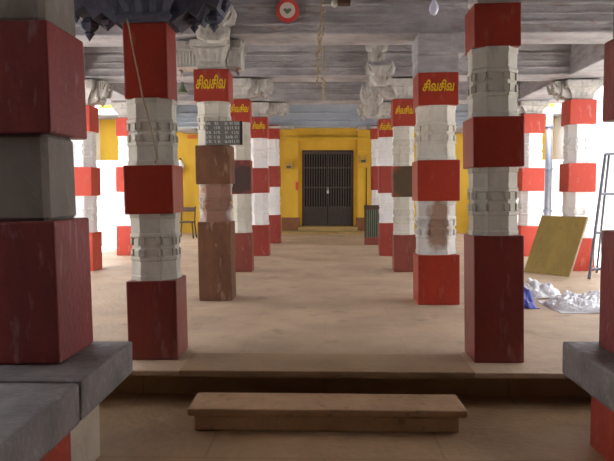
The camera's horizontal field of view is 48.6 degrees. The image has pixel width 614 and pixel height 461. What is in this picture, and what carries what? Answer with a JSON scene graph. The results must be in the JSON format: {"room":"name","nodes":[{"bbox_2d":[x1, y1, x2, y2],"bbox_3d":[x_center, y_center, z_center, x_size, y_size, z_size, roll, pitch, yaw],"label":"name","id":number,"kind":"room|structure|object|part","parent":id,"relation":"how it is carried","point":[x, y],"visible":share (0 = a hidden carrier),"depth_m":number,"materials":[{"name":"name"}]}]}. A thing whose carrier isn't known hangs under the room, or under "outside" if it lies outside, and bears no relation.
{"room":"house of worship","nodes":[
{"label":"house of worship","id":0,"kind":"room"},
{"bbox_2d":[95,105,99,160],"bbox_3d":[-6.450,-1.425,11.362,0.300,4.440,17.900,0,3,2],"label":"wall","id":1,"kind":"structure","parent":0,"point":[97,150],"depth_m":19.81,"materials":[{"name":"beige paint"}]},
{"bbox_2d":[96,161,119,244],"bbox_3d":[-5.086,-0.756,18.578,2.050,2.290,0.300,0,3,2],"label":"wall","id":2,"kind":"structure","parent":0,"point":[108,208],"depth_m":18.44,"materials":[{"name":"white paint"}]},
{"bbox_2d":[98,108,117,118],"bbox_3d":[-5.143,-3.307,19.312,1.890,0.180,1.150,0,3,2],"label":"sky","id":3,"kind":"structure","parent":0,"point":[103,113],"depth_m":18.75,"materials":[{"name":"white"}]},
{"bbox_2d":[102,245,116,251],"bbox_3d":[-5.326,0.893,11.463,2.550,0.200,17.900,0,3,2],"label":"courtyard","id":4,"kind":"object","parent":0,"point":[104,247],"depth_m":17.67,"materials":[{"name":"white"}]},
{"bbox_2d":[99,104,554,225],"bbox_3d":[0.530,-1.912,19.967,13.200,4.440,0.300,0,3,2],"label":"wall","id":5,"kind":"structure","parent":0,"point":[109,151],"depth_m":19.85,"materials":[{"name":"yellow paint"}]},
{"bbox_2d":[178,158,183,168],"bbox_3d":[-3.698,-1.912,19.775,0.216,0.405,0.257,-2,4,-33],"label":"globe lamp","id":6,"kind":"object","parent":5,"relation":"attached to","point":[181,164],"visible":0.56,"depth_m":19.70,"materials":[{"name":"white glass"}]},
{"bbox_2d":[187,135,195,138],"bbox_3d":[-3.361,-2.731,19.848,0.260,0.100,0.050,0,3,2],"label":"wall box","id":7,"kind":"object","parent":5,"relation":"attached to","point":[188,136],"visible":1,"depth_m":19.82,"materials":[{"name":"orange plastic"}]},
{"bbox_2d":[179,217,468,232],"bbox_3d":[0.523,-0.150,19.816,8.900,0.460,0.200,0,3,2],"label":"baseboard","id":8,"kind":"structure","parent":5,"relation":"attached to","point":[462,225],"depth_m":19.76,"materials":[{"name":"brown paint"}]},
{"bbox_2d":[281,130,369,217],"bbox_3d":[0.565,-1.644,19.751,2.626,2.550,0.160,0,3,2],"label":"door surround","id":9,"kind":"object","parent":5,"relation":"attached to","point":[290,138],"visible":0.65,"depth_m":19.71,"materials":[{"name":"yellow paint"}]},
{"bbox_2d":[284,157,293,173],"bbox_3d":[-0.524,-1.885,19.631,0.280,0.480,0.190,0,3,2],"label":"wall lamp","id":10,"kind":"object","parent":9,"relation":"attached to","point":[288,161],"visible":1,"depth_m":19.69,"materials":[{"name":"yellow paint"}]},
{"bbox_2d":[358,151,367,167],"bbox_3d":[1.615,-2.052,19.564,0.280,0.480,0.190,0,3,2],"label":"wall lamp","id":11,"kind":"object","parent":9,"relation":"attached to","point":[363,155],"visible":1,"depth_m":19.51,"materials":[{"name":"yellow paint"}]},
{"bbox_2d":[366,168,366,204],"bbox_3d":[1.729,-1.031,19.684,0.048,1.551,0.028,0,3,2],"label":"pipe","id":12,"kind":"object","parent":9,"relation":"attached to","point":[366,168],"visible":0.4,"depth_m":19.66,"materials":[{"name":"brown metal"}]},
{"bbox_2d":[302,150,353,225],"bbox_3d":[0.607,-1.241,19.913,1.504,2.215,0.100,0,3,2],"label":"door","id":13,"kind":"structure","parent":5,"relation":"in","point":[311,215],"depth_m":19.90,"materials":[{"name":"black metal"}]},
{"bbox_3d":[0.254,-0.422,19.994,0.665,0.492,0.008,0,3,2],"label":"kick plate","id":14,"kind":"part","parent":13,"relation":"part of","materials":[{"name":"metal"}]},
{"bbox_3d":[0.962,-0.421,19.976,0.665,0.492,0.008,0,3,2],"label":"kick plate","id":15,"kind":"part","parent":13,"relation":"part of","materials":[{"name":"metal"}]},
{"bbox_2d":[305,153,351,225],"bbox_3d":[0.636,-1.419,20.994,2.704,3.340,1.700,0,3,2],"label":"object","id":16,"kind":"structure","parent":0,"point":[327,153],"depth_m":21.73,"materials":[{"name":"black metal"}]},
{"bbox_2d":[90,233,600,378],"bbox_3d":[0.322,0.529,12.240,8.900,0.040,15.410,0,3,2],"label":"floor","id":17,"kind":"structure","parent":0,"point":[313,294],"depth_m":6.67,"materials":[{"name":"stone"}]},
{"bbox_2d":[71,79,112,270],"bbox_3d":[-3.360,-0.829,10.462,0.738,2.879,0.550,0,3,2],"label":"stone pillar","id":18,"kind":"structure","parent":17,"relation":"on","point":[86,172],"depth_m":10.30,"materials":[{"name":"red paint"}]},
{"bbox_3d":[-3.194,-2.087,10.387,0.320,0.358,0.275,0,3,2],"label":"corbel arm","id":19,"kind":"part","parent":18,"relation":"part of"},
{"bbox_2d":[111,102,132,254],"bbox_3d":[-3.293,-0.974,13.007,0.738,2.879,0.550,0,3,2],"label":"stone pillar","id":20,"kind":"structure","parent":17,"relation":"on","point":[123,231],"depth_m":12.81,"materials":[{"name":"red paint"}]},
{"bbox_2d":[74,0,230,359],"bbox_3d":[-1.098,-0.503,4.957,1.166,2.849,0.570,-1,3,2],"label":"stone pillar","id":21,"kind":"structure","parent":17,"relation":"on","point":[153,192],"depth_m":4.81,"materials":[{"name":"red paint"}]},
{"bbox_3d":[-1.461,-1.680,4.891,0.439,0.466,0.328,-1,3,2],"label":"corbel arm","id":22,"kind":"part","parent":21,"relation":"part of","materials":[{"name":"stone"}]},
{"bbox_2d":[126,19,157,162],"bbox_3d":[-1.148,-0.968,4.734,0.208,0.997,0.012,0,3,2],"label":"rope","id":23,"kind":"object","parent":21,"relation":"hanging from","point":[126,19],"visible":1,"depth_m":4.73,"materials":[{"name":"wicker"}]},
{"bbox_3d":[-0.805,-1.690,4.873,0.459,0.466,0.328,-1,3,2],"label":"corbel arm","id":24,"kind":"part","parent":21,"relation":"part of","materials":[{"name":"stone"}]},
{"bbox_2d":[180,206,196,238],"bbox_3d":[-3.135,-0.214,17.758,0.460,0.826,0.488,0,3,2],"label":"wooden chair","id":25,"kind":"object","parent":17,"relation":"on","point":[186,209],"visible":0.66,"depth_m":17.92,"materials":[{"name":"brown wood"}]},
{"bbox_3d":[-3.135,-0.223,17.744,0.400,0.040,0.400,0,3,2],"label":"seat","id":26,"kind":"part","parent":25,"relation":"part of","materials":[{"name":"brown wood"}]},
{"bbox_3d":[-3.130,-0.435,17.937,0.396,0.406,0.106,0,3,2],"label":"backrest","id":27,"kind":"part","parent":25,"relation":"part of","materials":[{"name":"brown wood"}]},
{"bbox_2d":[176,39,248,300],"bbox_3d":[-1.086,-0.653,7.602,0.892,2.864,0.462,-1,3,2],"label":"stone pillar","id":28,"kind":"structure","parent":17,"relation":"on","point":[211,64],"depth_m":7.44,"materials":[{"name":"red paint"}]},
{"bbox_3d":[-1.304,-1.927,7.536,0.310,0.286,0.332,-1,3,2],"label":"corbel arm","id":29,"kind":"part","parent":28,"relation":"part of"},
{"bbox_2d":[206,121,242,144],"bbox_3d":[-0.898,-1.056,7.364,0.397,0.258,0.026,0,3,2],"label":"notice board","id":30,"kind":"object","parent":28,"relation":"attached to","point":[217,132],"visible":1,"depth_m":7.36,"materials":[{"name":"black paint"}]},
{"bbox_3d":[-0.820,-1.932,7.523,0.220,0.286,0.332,-1,3,2],"label":"corbel arm","id":31,"kind":"part","parent":28,"relation":"part of"},
{"bbox_2d":[230,78,273,271],"bbox_3d":[-0.848,-0.821,10.275,0.739,2.895,0.394,-1,3,2],"label":"stone pillar","id":32,"kind":"structure","parent":17,"relation":"on","point":[244,89],"depth_m":10.14,"materials":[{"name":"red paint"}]},
{"bbox_3d":[-0.734,-2.114,10.198,0.392,0.290,0.204,-1,3,2],"label":"corbel arm","id":33,"kind":"part","parent":32,"relation":"part of"},
{"bbox_2d":[250,102,289,255],"bbox_3d":[-0.746,-0.958,12.864,0.884,2.878,0.492,-1,3,2],"label":"stone pillar","id":34,"kind":"structure","parent":17,"relation":"on","point":[259,128],"depth_m":12.69,"materials":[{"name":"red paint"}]},
{"bbox_3d":[-0.599,-2.258,12.787,0.469,0.256,0.249,-1,3,2],"label":"corbel arm","id":35,"kind":"part","parent":34,"relation":"part of"},
{"bbox_2d":[267,125,293,242],"bbox_3d":[-0.653,-1.077,15.958,0.765,2.749,0.469,-1,3,2],"label":"stone pillar","id":36,"kind":"structure","parent":17,"relation":"on","point":[274,167],"depth_m":15.81,"materials":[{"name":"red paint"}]},
{"bbox_2d":[281,226,363,234],"bbox_3d":[0.556,-0.005,19.498,2.626,0.206,0.850,0,3,2],"label":"step","id":37,"kind":"structure","parent":17,"relation":"on","point":[302,230],"depth_m":19.14,"materials":[{"name":"stone"}]},
{"bbox_2d":[179,353,474,378],"bbox_3d":[0.135,0.948,4.788,1.980,0.047,0.502,0,3,2],"label":"step","id":38,"kind":"structure","parent":17,"relation":"on","point":[275,365],"depth_m":4.69,"materials":[{"name":"stone"}]},
{"bbox_2d":[356,125,378,204],"bbox_3d":[1.536,-1.074,15.965,0.764,2.748,0.467,-1,3,2],"label":"stone pillar","id":39,"kind":"structure","parent":17,"relation":"on","point":[373,128],"depth_m":15.78,"materials":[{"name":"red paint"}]},
{"bbox_2d":[364,205,379,244],"bbox_3d":[1.487,-0.128,15.534,0.360,0.900,0.320,0,3,2],"label":"trash can","id":40,"kind":"object","parent":17,"relation":"on","point":[371,212],"visible":0.84,"depth_m":15.41,"materials":[{"name":"green metal"}]},
{"bbox_3d":[1.487,-0.173,15.531,0.340,0.650,0.300,0,3,2],"label":"frame","id":41,"kind":"part","parent":40,"relation":"part of","materials":[{"name":"brown wood"}]},
{"bbox_3d":[1.490,-0.170,15.656,0.280,0.630,0.010,0,3,2],"label":"panel","id":42,"kind":"part","parent":40,"relation":"part of","materials":[{"name":"green paint"}]},
{"bbox_3d":[1.487,-0.528,15.511,0.360,0.100,0.320,0,3,2],"label":"panel","id":43,"kind":"part","parent":40,"relation":"part of","materials":[{"name":"brown wood"}]},
{"bbox_2d":[357,102,393,255],"bbox_3d":[1.338,-0.956,12.863,0.841,2.872,0.464,-1,3,2],"label":"stone pillar","id":44,"kind":"structure","parent":17,"relation":"on","point":[384,130],"depth_m":12.70,"materials":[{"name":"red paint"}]},
{"bbox_3d":[1.203,-2.233,12.795,0.444,0.291,0.236,-1,3,2],"label":"corbel arm","id":45,"kind":"part","parent":44,"relation":"part of"},
{"bbox_2d":[365,78,415,271],"bbox_3d":[1.272,-0.821,10.301,0.823,2.892,0.443,-1,3,2],"label":"stone pillar","id":46,"kind":"structure","parent":17,"relation":"on","point":[400,90],"depth_m":10.15,"materials":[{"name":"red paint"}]},
{"bbox_3d":[1.144,-2.109,10.232,0.440,0.290,0.227,-1,3,2],"label":"corbel arm","id":47,"kind":"part","parent":46,"relation":"part of"},
{"bbox_2d":[412,33,464,304],"bbox_3d":[1.401,-0.640,7.364,0.535,2.858,0.508,-1,3,2],"label":"stone pillar","id":48,"kind":"structure","parent":17,"relation":"on","point":[435,56],"depth_m":7.16,"materials":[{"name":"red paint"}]},
{"bbox_2d":[463,0,523,362],"bbox_3d":[1.328,-0.508,4.867,0.461,2.868,0.461,-1,3,2],"label":"stone pillar","id":49,"kind":"structure","parent":17,"relation":"on","point":[493,129],"depth_m":4.73,"materials":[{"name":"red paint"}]},
{"bbox_2d":[524,287,539,308],"bbox_3d":[2.265,0.684,7.224,0.273,0.213,0.513,0,3,2],"label":"plastic bag","id":50,"kind":"object","parent":17,"relation":"on","point":[529,302],"visible":0.34,"depth_m":7.06,"materials":[{"name":"blue plastic"}]},
{"bbox_2d":[517,100,549,255],"bbox_3d":[4.107,-0.963,12.812,0.738,2.877,0.550,0,3,2],"label":"stone pillar","id":51,"kind":"structure","parent":17,"relation":"on","point":[530,177],"depth_m":12.61,"materials":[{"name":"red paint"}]},
{"bbox_3d":[3.941,-2.284,12.742,0.320,0.231,0.275,0,3,2],"label":"corbel arm","id":52,"kind":"part","parent":51,"relation":"part of"},
{"bbox_2d":[524,277,560,298],"bbox_3d":[2.698,0.659,7.968,0.488,0.179,0.683,0,3,2],"label":"plastic bag","id":53,"kind":"object","parent":17,"relation":"on","point":[538,290],"visible":0.71,"depth_m":7.81,"materials":[{"name":"white plastic"}]},
{"bbox_2d":[524,215,588,276],"bbox_3d":[3.655,0.220,9.991,0.409,0.854,0.795,-2,4,-36],"label":"plywood board","id":54,"kind":"object","parent":17,"relation":"on","point":[557,241],"visible":0.98,"depth_m":9.96,"materials":[{"name":"beige paint"}]},
{"bbox_2d":[536,290,599,313],"bbox_3d":[2.987,0.716,7.095,0.956,0.164,0.818,0,3,2],"label":"plastic sheet","id":55,"kind":"object","parent":17,"relation":"on","point":[566,302],"visible":0.73,"depth_m":6.92,"materials":[{"name":"white plastic"}]},
{"bbox_2d":[546,79,602,270],"bbox_3d":[4.065,-0.830,10.466,0.738,2.877,0.550,0,3,2],"label":"stone pillar","id":56,"kind":"structure","parent":17,"relation":"on","point":[577,173],"depth_m":10.26,"materials":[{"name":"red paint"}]},
{"bbox_3d":[3.899,-2.131,10.397,0.320,0.273,0.275,0,3,2],"label":"corbel arm","id":57,"kind":"part","parent":56,"relation":"part of"},
{"bbox_2d":[587,153,613,278],"bbox_3d":[4.216,-0.220,9.709,0.664,1.753,0.789,0,3,2],"label":"stepladder","id":58,"kind":"object","parent":17,"relation":"on","point":[605,157],"visible":0.78,"depth_m":9.42,"materials":[{"name":"grey metal"}]},
{"bbox_3d":[4.255,-0.217,9.786,0.035,1.738,0.642,1,3,12],"label":"leg","id":59,"kind":"part","parent":58,"relation":"part of","materials":[{"name":"grey metal"}]},
{"bbox_2d":[96,393,606,460],"bbox_3d":[0.021,1.493,0.871,10.400,0.200,7.970,0,3,2],"label":"floor","id":60,"kind":"structure","parent":0,"point":[133,426],"depth_m":3.98,"materials":[{"name":"stone"}]},
{"bbox_2d":[39,405,99,460],"bbox_3d":[-3.072,1.222,1.363,3.750,0.285,4.820,0,3,2],"label":"platform base","id":61,"kind":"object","parent":60,"relation":"on","point":[82,443],"depth_m":3.44,"materials":[{"name":"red paint"}]},
{"bbox_2d":[0,383,78,460],"bbox_3d":[-3.069,0.981,1.185,3.771,0.212,4.497,0,3,2],"label":"stone slab","id":62,"kind":"object","parent":61,"relation":"on","point":[34,417],"visible":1,"depth_m":3.01,"materials":[{"name":"stone"}]},
{"bbox_2d":[0,341,132,419],"bbox_3d":[-2.996,0.826,3.915,3.770,0.216,0.923,0,3,2],"label":"stone slab","id":63,"kind":"object","parent":61,"relation":"on","point":[100,367],"visible":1,"depth_m":3.68,"materials":[{"name":"stone"}]},
{"bbox_2d":[0,0,92,364],"bbox_3d":[-1.631,-0.611,3.896,0.832,2.661,0.832,-1,3,2],"label":"stone pillar","id":64,"kind":"structure","parent":63,"relation":"on","point":[46,308],"depth_m":3.69,"materials":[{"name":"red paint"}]},
{"bbox_2d":[187,392,467,432],"bbox_3d":[0.122,1.133,4.242,1.680,0.143,0.345,0,3,2],"label":"stone step","id":65,"kind":"structure","parent":60,"relation":"on","point":[213,411],"depth_m":4.09,"materials":[{"name":"brown stone"}]},
{"bbox_2d":[112,376,590,396],"bbox_3d":[0.326,0.641,12.387,8.700,0.200,15.130,0,3,2],"label":"step","id":66,"kind":"structure","parent":60,"relation":"on","point":[132,384],"depth_m":4.83,"materials":[{"name":"stone"}]},
{"bbox_2d":[590,395,613,460],"bbox_3d":[3.281,1.225,1.310,3.465,0.285,5.050,0,3,2],"label":"platform base","id":67,"kind":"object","parent":60,"relation":"on","point":[602,417],"depth_m":3.71,"materials":[{"name":"red paint"}]},
{"bbox_2d":[562,341,613,411],"bbox_3d":[3.340,0.833,3.776,3.484,0.214,0.982,0,3,2],"label":"platform","id":68,"kind":"object","parent":67,"relation":"on","point":[589,365],"visible":1,"depth_m":3.90,"materials":[{"name":"stone"}]},
{"bbox_2d":[599,12,613,353],"bbox_3d":[2.044,-0.606,3.809,0.832,2.661,0.832,0,3,2],"label":"stone pillar","id":69,"kind":"structure","parent":68,"relation":"on","point":[606,312],"depth_m":4.01,"materials":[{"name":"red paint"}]},
{"bbox_2d":[516,160,562,223],"bbox_3d":[6.061,-0.740,18.284,2.050,2.290,0.300,0,3,2],"label":"wall","id":70,"kind":"structure","parent":0,"point":[557,197],"depth_m":18.11,"materials":[{"name":"white paint"}]},
{"bbox_2d":[543,107,560,117],"bbox_3d":[6.164,-3.290,19.013,1.890,0.180,1.150,0,3,2],"label":"ceiling","id":71,"kind":"structure","parent":0,"point":[556,110],"depth_m":18.43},
{"bbox_2d":[554,86,613,251],"bbox_3d":[7.045,-1.404,11.006,0.300,4.440,17.900,0,3,2],"label":"wall","id":72,"kind":"structure","parent":0,"point":[603,132],"depth_m":16.30,"materials":[{"name":"white paint"}]},
{"bbox_2d":[595,251,600,266],"bbox_3d":[5.920,0.910,11.167,2.550,0.200,17.900,0,3,2],"label":"courtyard","id":73,"kind":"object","parent":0,"point":[596,252],"depth_m":14.75,"materials":[{"name":"white"}]},
{"bbox_2d":[543,110,553,215],"bbox_3d":[6.359,-1.360,17.910,0.212,3.570,0.212,0,3,2],"label":"drain pipe","id":74,"kind":"object","parent":73,"relation":"on","point":[549,127],"visible":0.88,"depth_m":17.82,"materials":[{"name":"grey metal"}]},
{"bbox_3d":[0.218,-2.807,8.101,10.400,0.250,23.300,0,3,2],"label":"ceiling","id":75,"kind":"structure","parent":0,"visible":0},
{"bbox_2d":[83,47,197,133],"bbox_3d":[-3.506,-2.673,12.566,0.560,0.516,14.600,0,3,2],"label":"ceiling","id":76,"kind":"structure","parent":75,"relation":"attached to","point":[118,93],"depth_m":12.00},
{"bbox_2d":[177,74,186,93],"bbox_3d":[-1.750,-2.347,9.532,0.150,0.831,0.150,0,3,2],"label":"lamp","id":77,"kind":"object","parent":75,"relation":"hanging from","point":[182,90],"visible":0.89,"depth_m":9.52,"materials":[{"name":"green metal"}]},
{"bbox_3d":[-1.750,-2.012,9.551,0.150,0.160,0.150,0,3,2],"label":"lamp shade","id":78,"kind":"part","parent":77,"relation":"part of","materials":[{"name":"green paint"}]},
{"bbox_2d":[314,0,323,83],"bbox_3d":[0.118,-2.089,7.101,0.088,1.100,0.108,1,4,24],"label":"garland","id":79,"kind":"object","parent":75,"relation":"hanging from","point":[321,2],"visible":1,"depth_m":7.10,"materials":[{"name":"plant"}]},
{"bbox_2d":[320,0,326,51],"bbox_3d":[0.164,-2.256,7.138,0.088,0.769,0.071,0,3,2],"label":"garland","id":80,"kind":"object","parent":75,"relation":"hanging from","point":[323,0],"visible":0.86,"depth_m":7.15,"materials":[{"name":"plant"}]},
{"bbox_2d":[321,45,326,100],"bbox_3d":[0.239,-2.327,9.798,0.088,0.933,0.069,2,4,29],"label":"garland","id":81,"kind":"object","parent":75,"relation":"hanging from","point":[323,47],"visible":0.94,"depth_m":9.80,"materials":[{"name":"plant"}]},
{"bbox_2d":[100,81,564,104],"bbox_3d":[0.340,-2.679,12.792,9.102,0.544,0.592,0,3,2],"label":"ceiling beam","id":82,"kind":"structure","parent":75,"relation":"attached to","point":[291,93],"depth_m":12.56,"materials":[{"name":"grey stone"}]},
{"bbox_2d":[360,84,382,117],"bbox_3d":[1.168,-2.335,12.365,0.428,0.595,0.393,0,3,2],"label":"bracket","id":83,"kind":"object","parent":82,"relation":"attached to","point":[370,110],"visible":0.81,"depth_m":12.21,"materials":[{"name":"grey stone"}]},
{"bbox_2d":[331,0,350,7],"bbox_3d":[0.309,-2.306,6.174,0.175,0.553,0.100,0,3,2],"label":"fitting","id":84,"kind":"object","parent":75,"relation":"hanging from","point":[335,3],"visible":1,"depth_m":6.16,"materials":[{"name":"brown wood"}]},
{"bbox_3d":[0.252,-2.065,6.189,0.060,0.070,0.060,0,3,2],"label":"lamp glass","id":85,"kind":"part","parent":84,"relation":"part of","materials":[{"name":"white glass"}]},
{"bbox_2d":[84,44,602,82],"bbox_3d":[0.275,-2.544,10.243,9.104,0.523,0.594,0,3,2],"label":"ceiling beam","id":86,"kind":"structure","parent":75,"relation":"attached to","point":[535,62],"depth_m":10.00,"materials":[{"name":"grey stone"}]},
{"bbox_2d":[365,45,387,62],"bbox_3d":[0.994,-2.595,9.834,0.337,0.351,0.325,0,3,2],"label":"bracket","id":87,"kind":"object","parent":86,"relation":"attached to","point":[374,55],"visible":0.88,"depth_m":9.71,"materials":[{"name":"grey stone"}]},
{"bbox_2d":[365,60,394,86],"bbox_3d":[1.044,-2.256,9.839,0.436,0.366,0.400,0,3,2],"label":"bracket","id":88,"kind":"object","parent":86,"relation":"attached to","point":[377,74],"visible":1,"depth_m":9.67,"materials":[{"name":"grey stone"}]},
{"bbox_2d":[75,0,613,46],"bbox_3d":[0.200,-2.371,7.472,9.105,0.552,0.590,0,3,2],"label":"ceiling beam","id":89,"kind":"structure","parent":75,"relation":"attached to","point":[363,22],"depth_m":7.22,"materials":[{"name":"grey stone"}]},
{"bbox_2d":[196,5,236,42],"bbox_3d":[-0.946,-2.114,7.069,0.486,0.355,0.440,0,3,2],"label":"bracket","id":90,"kind":"object","parent":89,"relation":"attached to","point":[222,33],"visible":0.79,"depth_m":6.90,"materials":[{"name":"grey stone"}]},
{"bbox_2d":[276,0,298,22],"bbox_3d":[-0.205,-2.323,7.197,0.240,0.240,0.082,0,3,2],"label":"round sign","id":91,"kind":"object","parent":89,"relation":"attached to","point":[287,11],"visible":1,"depth_m":7.17,"materials":[{"name":"red paint"}]},
{"bbox_2d":[176,104,519,128],"bbox_3d":[0.425,-2.778,15.979,9.106,0.703,0.474,0,3,2],"label":"ceiling beam","id":92,"kind":"structure","parent":75,"relation":"attached to","point":[336,115],"depth_m":15.80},
{"bbox_2d":[429,0,438,15],"bbox_3d":[1.133,-2.242,6.055,0.084,0.648,0.084,0,3,2],"label":"hanging bulb","id":93,"kind":"object","parent":75,"relation":"hanging from","point":[433,8],"visible":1,"depth_m":6.04,"materials":[{"name":"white glass"}]},
{"bbox_2d":[455,44,603,132],"bbox_3d":[4.171,-2.661,12.364,0.560,0.516,14.600,0,3,2],"label":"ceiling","id":94,"kind":"structure","parent":75,"relation":"attached to","point":[586,60],"depth_m":9.75,"materials":[{"name":"grey stone"}]}
]}

